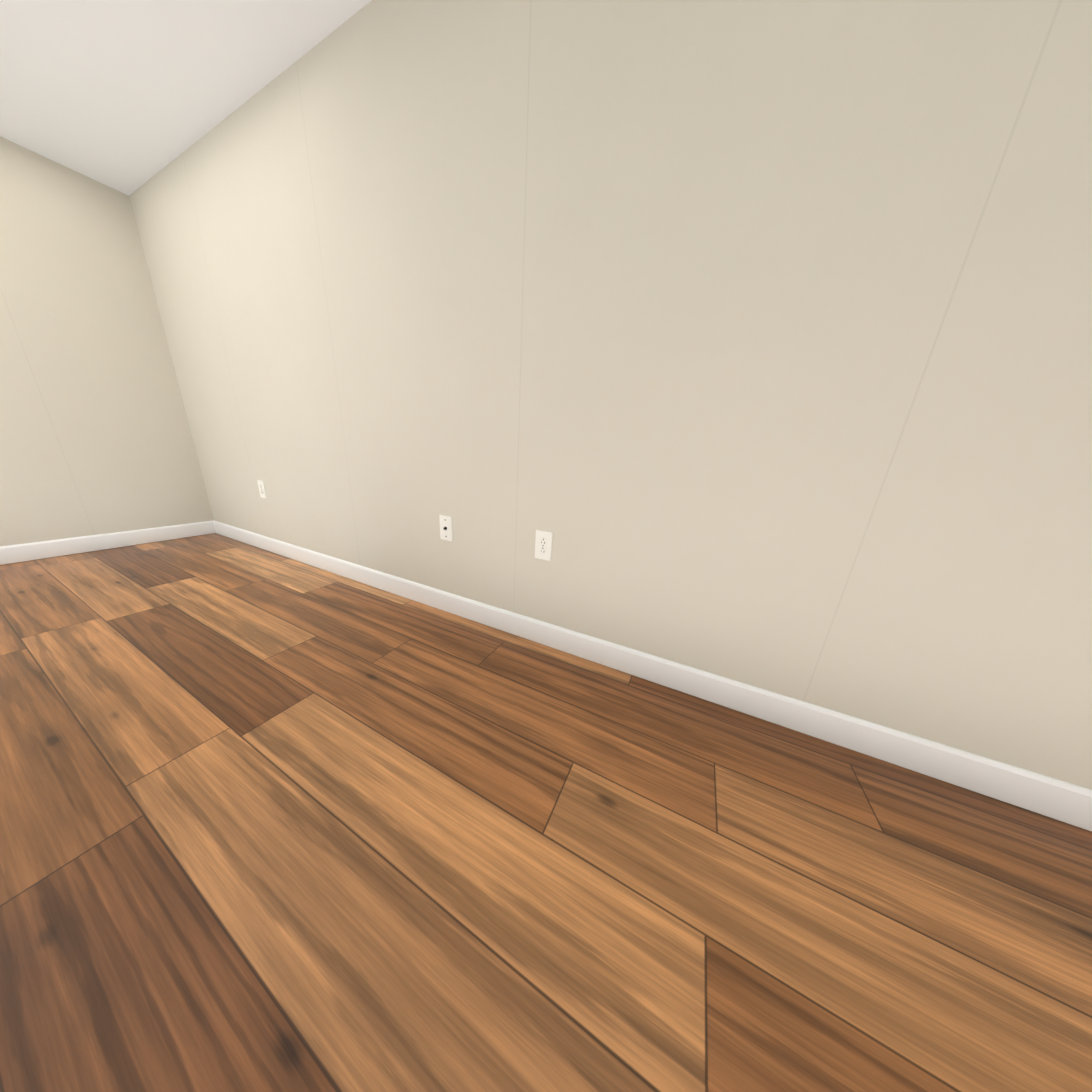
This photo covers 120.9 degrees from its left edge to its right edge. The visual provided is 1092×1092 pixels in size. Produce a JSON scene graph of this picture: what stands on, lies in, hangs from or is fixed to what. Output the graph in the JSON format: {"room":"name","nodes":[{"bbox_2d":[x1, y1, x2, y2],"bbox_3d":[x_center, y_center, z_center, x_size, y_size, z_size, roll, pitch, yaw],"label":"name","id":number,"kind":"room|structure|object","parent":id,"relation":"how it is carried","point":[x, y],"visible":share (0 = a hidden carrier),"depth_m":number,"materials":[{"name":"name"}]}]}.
{"room":"empty room","nodes":[
{"label":"empty room","id":0,"kind":"room"},
{"bbox_2d":[0,137,213,545],"bbox_3d":[-3.950,-0.683,0.414,0.250,2.300,4.648,11,19,24],"label":"wall","id":1,"kind":"structure","parent":0,"point":[95,436],"depth_m":1.99,"materials":[{"name":"beige paint"}]},
{"bbox_2d":[0,520,215,564],"bbox_3d":[-3.849,0.361,0.766,0.013,0.108,4.448,11,19,24],"label":"baseboard","id":2,"kind":"structure","parent":1,"relation":"attached to","point":[16,553],"depth_m":2.16,"materials":[{"name":"white paint"}]},
{"bbox_2d":[0,0,370,195],"bbox_3d":[-1.163,-1.339,-1.059,6.215,0.120,4.848,11,19,24],"label":"ceiling","id":3,"kind":"structure","parent":0,"point":[128,97],"depth_m":1.32,"materials":[{"name":"white paint"}]},
{"bbox_2d":[0,533,1091,1091],"bbox_3d":[-1.297,0.972,-0.355,6.215,0.120,4.848,11,19,24],"label":"floor","id":4,"kind":"structure","parent":0,"point":[272,821],"depth_m":0.64,"materials":[{"name":"laminate"}]},
{"bbox_2d":[129,0,1091,789],"bbox_3d":[-0.213,-0.738,1.308,6.215,2.300,0.200,11,19,24],"label":"wall","id":5,"kind":"structure","parent":0,"point":[749,342],"depth_m":0.91,"materials":[{"name":"beige paint"}]},
{"bbox_2d":[257,480,266,498],"bbox_3d":[-2.010,-0.402,2.188,0.078,0.124,0.008,11,19,24],"label":"electrical outlet","id":6,"kind":"object","parent":5,"relation":"attached to","point":[261,486],"visible":1,"depth_m":2.18,"materials":[{"name":"white plastic"}]},
{"bbox_2d":[439,515,452,540],"bbox_3d":[-0.489,-0.086,1.502,0.078,0.124,0.016,11,19,24],"label":"wall plate","id":7,"kind":"object","parent":5,"relation":"attached to","point":[446,529],"visible":1,"depth_m":1.50,"materials":[{"name":"white plastic"}]},
{"bbox_2d":[535,530,552,560],"bbox_3d":[-0.011,-0.002,1.288,0.078,0.124,0.008,11,19,24],"label":"electrical outlet","id":8,"kind":"object","parent":5,"relation":"attached to","point":[543,544],"visible":1,"depth_m":1.28,"materials":[{"name":"white plastic"}]},
{"bbox_2d":[213,521,1091,830],"bbox_3d":[-0.292,0.338,1.521,5.752,0.108,0.013,11,19,24],"label":"baseboard","id":9,"kind":"structure","parent":5,"relation":"attached to","point":[1057,799],"depth_m":1.05,"materials":[{"name":"white paint"}]}
]}

